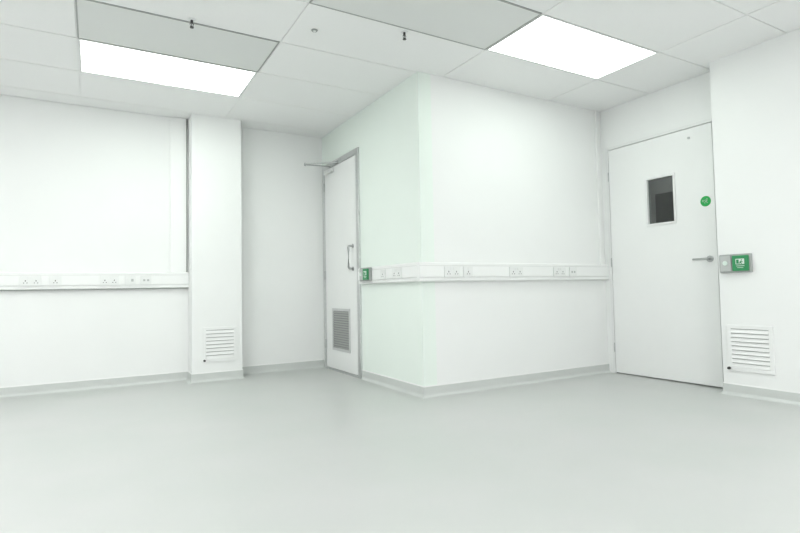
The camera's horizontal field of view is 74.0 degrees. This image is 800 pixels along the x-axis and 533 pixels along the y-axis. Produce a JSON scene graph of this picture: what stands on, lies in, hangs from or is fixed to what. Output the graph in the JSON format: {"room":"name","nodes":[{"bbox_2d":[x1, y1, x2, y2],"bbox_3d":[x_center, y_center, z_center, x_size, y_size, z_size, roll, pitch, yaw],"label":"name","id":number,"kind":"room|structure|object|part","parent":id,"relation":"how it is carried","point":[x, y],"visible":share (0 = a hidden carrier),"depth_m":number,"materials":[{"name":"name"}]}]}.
{"room":"clean room","nodes":[
{"label":"clean room","id":0,"kind":"room"},
{"bbox_2d":[0,94,323,386],"bbox_3d":[-2.894,-0.227,4.724,4.896,2.623,0.120,0,-3,-30],"label":"wall","id":1,"kind":"structure","parent":0,"point":[83,188],"depth_m":4.85,"materials":[{"name":"white paint"}]},
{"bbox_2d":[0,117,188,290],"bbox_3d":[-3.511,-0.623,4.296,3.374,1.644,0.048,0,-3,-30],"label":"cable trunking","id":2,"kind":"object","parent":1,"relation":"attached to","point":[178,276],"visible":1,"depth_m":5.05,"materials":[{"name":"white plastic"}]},
{"bbox_2d":[20,276,41,285],"bbox_3d":[-3.101,0.120,4.456,0.150,0.084,0.014,0,-3,-30],"label":"double socket","id":3,"kind":"object","parent":2,"relation":"attached to","point":[24,280],"visible":1,"depth_m":4.45,"materials":[{"name":"white plastic"}]},
{"bbox_2d":[49,276,61,285],"bbox_3d":[-2.950,0.121,4.542,0.090,0.084,0.014,0,-3,-30],"label":"socket","id":4,"kind":"object","parent":2,"relation":"attached to","point":[53,280],"visible":1,"depth_m":4.54,"materials":[{"name":"white plastic"}]},
{"bbox_2d":[100,276,118,284],"bbox_3d":[-2.597,0.124,4.745,0.150,0.084,0.014,0,-3,-30],"label":"double socket","id":5,"kind":"object","parent":2,"relation":"attached to","point":[104,280],"visible":1,"depth_m":4.74,"materials":[{"name":"white plastic"}]},
{"bbox_2d":[125,276,135,284],"bbox_3d":[-2.453,0.125,4.828,0.090,0.084,0.014,0,-3,-30],"label":"switch","id":6,"kind":"object","parent":2,"relation":"attached to","point":[129,280],"visible":1,"depth_m":4.83,"materials":[{"name":"white plastic"}]},
{"bbox_2d":[141,276,151,284],"bbox_3d":[-2.341,0.126,4.895,0.090,0.084,0.011,0,-3,-30],"label":"outlet","id":7,"kind":"object","parent":2,"relation":"attached to","point":[145,280],"visible":1,"depth_m":4.89,"materials":[{"name":"white plastic"}]},
{"bbox_2d":[0,359,323,397],"bbox_3d":[-2.831,1.030,4.479,4.776,0.086,0.245,0,-3,-30],"label":"baseboard","id":8,"kind":"structure","parent":1,"relation":"attached to","point":[78,385],"depth_m":4.90,"materials":[{"name":"grey plastic"}]},
{"bbox_2d":[188,113,241,373],"bbox_3d":[-1.798,-0.189,5.159,0.459,2.543,0.215,0,-3,-30],"label":"wall pillar","id":9,"kind":"structure","parent":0,"point":[214,143],"depth_m":5.07,"materials":[{"name":"white paint"}]},
{"bbox_2d":[203,326,236,362],"bbox_3d":[-1.699,0.733,5.020,0.310,0.325,0.036,0,-3,-30],"label":"vent grille","id":10,"kind":"object","parent":9,"relation":"attached to","point":[219,343],"visible":1,"depth_m":5.03,"materials":[{"name":"white plastic"}]},
{"bbox_2d":[322,71,436,385],"bbox_3d":[-0.291,-0.225,4.989,0.120,2.543,2.017,0,-3,-30],"label":"wall partition","id":11,"kind":"structure","parent":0,"point":[392,134],"depth_m":4.41,"materials":[{"name":"white paint"}]},
{"bbox_2d":[304,147,362,378],"bbox_3d":[-0.682,-0.023,5.345,0.400,2.186,0.907,0,-3,-30],"label":"door","id":12,"kind":"structure","parent":11,"relation":"in","point":[340,177],"depth_m":5.34,"materials":[{"name":"metal"}]},
{"bbox_3d":[-0.799,-1.054,5.538,0.373,0.048,0.160,-2,-3,11],"label":"closer arm","id":13,"kind":"part","parent":12,"relation":"part of","materials":[{"name":"grey metal"}]},
{"bbox_2d":[332,308,350,352],"bbox_3d":[-0.595,0.640,5.353,0.009,0.430,0.440,0,-3,-30],"label":"vent grille","id":14,"kind":"object","parent":12,"relation":"attached to","point":[341,317],"depth_m":5.34,"materials":[{"name":"metal"}]},
{"bbox_3d":[-0.560,-0.022,5.415,0.118,2.186,0.907,0,-3,-30],"label":"frame","id":15,"kind":"part","parent":12,"relation":"part of","materials":[{"name":"metal"}]},
{"bbox_3d":[-0.479,-0.089,5.109,0.060,0.259,0.040,0,-3,-30],"label":"pull handle","id":16,"kind":"part","parent":12,"relation":"part of","materials":[{"name":"silver metal"}]},
{"bbox_2d":[358,262,416,283],"bbox_3d":[-0.111,0.066,4.511,0.048,0.150,1.038,0,-3,-30],"label":"cable trunking","id":17,"kind":"object","parent":11,"relation":"attached to","point":[409,270],"visible":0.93,"depth_m":4.37,"materials":[{"name":"white plastic"}]},
{"bbox_2d":[359,267,371,280],"bbox_3d":[-0.316,0.072,4.771,0.048,0.122,0.197,0,-3,-30],"label":"button","id":18,"kind":"object","parent":17,"relation":"attached to","point":[365,274],"visible":1,"depth_m":4.72,"materials":[{"name":"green plastic"}]},
{"bbox_2d":[380,269,385,278],"bbox_3d":[-0.147,0.067,4.511,0.014,0.084,0.090,0,-3,-30],"label":"socket","id":19,"kind":"object","parent":17,"relation":"attached to","point":[383,271],"visible":1,"depth_m":4.49,"materials":[{"name":"white plastic"}]},
{"bbox_2d":[392,268,401,278],"bbox_3d":[-0.027,0.055,4.303,0.014,0.084,0.150,0,-3,-30],"label":"double socket","id":20,"kind":"object","parent":17,"relation":"attached to","point":[396,272],"visible":1,"depth_m":4.29,"materials":[{"name":"white plastic"}]},
{"bbox_2d":[0,367,799,532],"bbox_3d":[0.655,0.955,2.208,8.790,0.100,7.900,0,-3,-30],"label":"floor","id":21,"kind":"structure","parent":0,"point":[315,450],"depth_m":2.58,"materials":[{"name":"grey plastic"}]},
{"bbox_2d":[361,363,610,398],"bbox_3d":[0.820,0.984,4.994,2.124,0.086,1.096,0,-3,-30],"label":"baseboard","id":22,"kind":"structure","parent":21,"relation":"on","point":[423,392],"depth_m":4.44,"materials":[{"name":"grey plastic"}]},
{"bbox_2d":[0,0,799,137],"bbox_3d":[-0.122,-1.670,1.906,6.870,0.100,7.660,0,-3,-30],"label":"ceiling","id":23,"kind":"structure","parent":0,"point":[312,83],"depth_m":3.87,"materials":[{"name":"white"}]},
{"bbox_2d":[78,39,256,96],"bbox_3d":[-1.764,-1.492,4.062,1.183,0.007,0.588,0,-3,-30],"label":"recessed light","id":24,"kind":"object","parent":23,"relation":"in","point":[95,57],"visible":1,"depth_m":4.03,"materials":[{"name":"white plastic"}]},
{"bbox_2d":[75,0,279,71],"bbox_3d":[-1.474,-1.520,3.559,1.189,0.008,0.557,0,-3,-30],"label":"ceiling panel","id":25,"kind":"object","parent":23,"relation":"attached to","point":[97,21],"visible":1,"depth_m":3.52,"materials":[{"name":"grey"}]},
{"bbox_2d":[188,18,195,28],"bbox_3d":[-1.294,-1.509,3.297,0.048,0.052,0.048,0,-3,-30],"label":"sprinkler head","id":26,"kind":"object","parent":23,"relation":"attached to","point":[191,20],"visible":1,"depth_m":3.29},
{"bbox_2d":[401,30,407,39],"bbox_3d":[0.029,-1.525,3.505,0.048,0.052,0.048,0,-3,-30],"label":"sprinkler head","id":27,"kind":"object","parent":23,"relation":"attached to","point":[404,32],"visible":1,"depth_m":3.50},
{"bbox_2d":[309,0,541,49],"bbox_3d":[0.175,-1.566,3.219,1.317,0.008,0.559,0,-3,-30],"label":"ceiling panel","id":28,"kind":"object","parent":23,"relation":"attached to","point":[481,24],"visible":1,"depth_m":3.31,"materials":[{"name":"grey"}]},
{"bbox_2d":[486,14,657,79],"bbox_3d":[1.255,-1.559,3.841,1.158,0.007,0.553,0,-3,-30],"label":"recessed light","id":29,"kind":"object","parent":23,"relation":"in","point":[546,40],"visible":1,"depth_m":3.80,"materials":[{"name":"white plastic"}]},
{"bbox_2d":[430,74,608,384],"bbox_3d":[1.142,-0.264,4.720,2.094,2.543,0.120,0,-3,-30],"label":"wall","id":30,"kind":"structure","parent":0,"point":[515,175],"depth_m":4.56,"materials":[{"name":"white paint"}]},
{"bbox_2d":[416,262,608,281],"bbox_3d":[1.065,0.046,4.563,2.138,0.150,0.045,0,-3,-30],"label":"cable trunking","id":31,"kind":"object","parent":30,"relation":"attached to","point":[426,271],"visible":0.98,"depth_m":4.44,"materials":[{"name":"white plastic"}]},
{"bbox_2d":[444,266,459,276],"bbox_3d":[0.410,0.040,4.152,0.150,0.084,0.014,0,-3,-30],"label":"double socket","id":32,"kind":"object","parent":31,"relation":"attached to","point":[449,271],"visible":1,"depth_m":4.15,"materials":[{"name":"white plastic"}]},
{"bbox_2d":[463,266,472,276],"bbox_3d":[0.544,0.041,4.229,0.090,0.084,0.014,0,-3,-30],"label":"socket","id":33,"kind":"object","parent":31,"relation":"attached to","point":[467,270],"visible":1,"depth_m":4.22,"materials":[{"name":"white plastic"}]},
{"bbox_2d":[509,267,522,276],"bbox_3d":[0.984,0.044,4.483,0.150,0.084,0.014,0,-3,-30],"label":"double socket","id":34,"kind":"object","parent":31,"relation":"attached to","point":[513,271],"visible":1,"depth_m":4.48,"materials":[{"name":"white plastic"}]},
{"bbox_2d":[553,267,565,276],"bbox_3d":[1.426,0.047,4.737,0.150,0.084,0.014,0,-3,-30],"label":"double socket","id":35,"kind":"object","parent":31,"relation":"attached to","point":[557,271],"visible":1,"depth_m":4.73,"materials":[{"name":"white plastic"}]},
{"bbox_2d":[569,267,576,275],"bbox_3d":[1.573,0.048,4.824,0.090,0.084,0.011,0,-3,-30],"label":"outlet","id":36,"kind":"object","parent":31,"relation":"attached to","point":[572,270],"visible":1,"depth_m":4.82,"materials":[{"name":"white plastic"}]},
{"bbox_2d":[594,110,602,263],"bbox_3d":[1.915,-0.766,5.114,0.030,1.490,0.018,0,-3,-30],"label":"cable trunking","id":37,"kind":"object","parent":30,"relation":"attached to","point":[595,111],"visible":0.86,"depth_m":5.11,"materials":[{"name":"white plastic"}]},
{"bbox_2d":[650,176,672,223],"bbox_3d":[2.857,-0.216,5.471,1.630,2.450,2.700,0,-3,-30],"label":"wall","id":38,"kind":"structure","parent":0,"point":[663,185],"depth_m":6.50,"materials":[{"name":"grey paint"}]},
{"bbox_2d":[655,191,673,222],"bbox_3d":[3.370,0.062,6.081,0.030,1.930,0.870,0,-3,-30],"label":"door","id":39,"kind":"structure","parent":38,"relation":"in","point":[664,203],"depth_m":6.38,"materials":[{"name":"grey paint"}]},
{"bbox_2d":[600,28,799,391],"bbox_3d":[3.356,-0.398,2.674,0.299,2.543,5.643,0,-3,-30],"label":"wall","id":40,"kind":"structure","parent":0,"point":[751,95],"depth_m":3.81,"materials":[{"name":"white paint"}]},
{"bbox_2d":[605,118,723,386],"bbox_3d":[2.280,-0.090,4.632,0.166,2.145,1.045,0,-3,-30],"label":"door","id":41,"kind":"structure","parent":40,"relation":"in","point":[665,285],"depth_m":4.56,"materials":[{"name":"white"}]},
{"bbox_3d":[2.265,-0.577,4.619,0.008,0.429,0.280,0,-3,-30],"label":"vision frame","id":42,"kind":"part","parent":41,"relation":"part of","materials":[{"name":"white metal"}]},
{"bbox_3d":[2.433,-0.059,4.264,0.064,0.052,0.136,0,-3,-30],"label":"lever handle","id":43,"kind":"part","parent":41,"relation":"part of","materials":[{"name":"silver metal"}]},
{"bbox_2d":[700,196,710,205],"bbox_3d":[2.463,-0.526,4.277,0.005,0.084,0.084,0,-3,-30],"label":"round sign","id":44,"kind":"object","parent":41,"relation":"attached to","point":[705,201],"visible":1,"depth_m":4.28,"materials":[{"name":"green plastic"}]},
{"bbox_2d":[719,253,752,272],"bbox_3d":[2.454,-0.023,3.888,0.049,0.136,0.220,0,-3,-30],"label":"button","id":45,"kind":"object","parent":40,"relation":"attached to","point":[731,263],"visible":1,"depth_m":3.87,"materials":[{"name":"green plastic"}]},
{"bbox_2d":[726,324,774,374],"bbox_3d":[2.504,0.592,3.807,0.036,0.335,0.312,0,-3,-30],"label":"air vent","id":46,"kind":"object","parent":40,"relation":"in","point":[749,348],"visible":1,"depth_m":3.80,"materials":[{"name":"white plastic"}]},
{"bbox_2d":[719,382,799,405],"bbox_3d":[3.596,0.801,2.093,0.209,0.086,4.515,0,-3,-30],"label":"baseboard","id":47,"kind":"structure","parent":40,"relation":"attached to","point":[740,390],"depth_m":3.74,"materials":[{"name":"grey plastic"}]}
]}

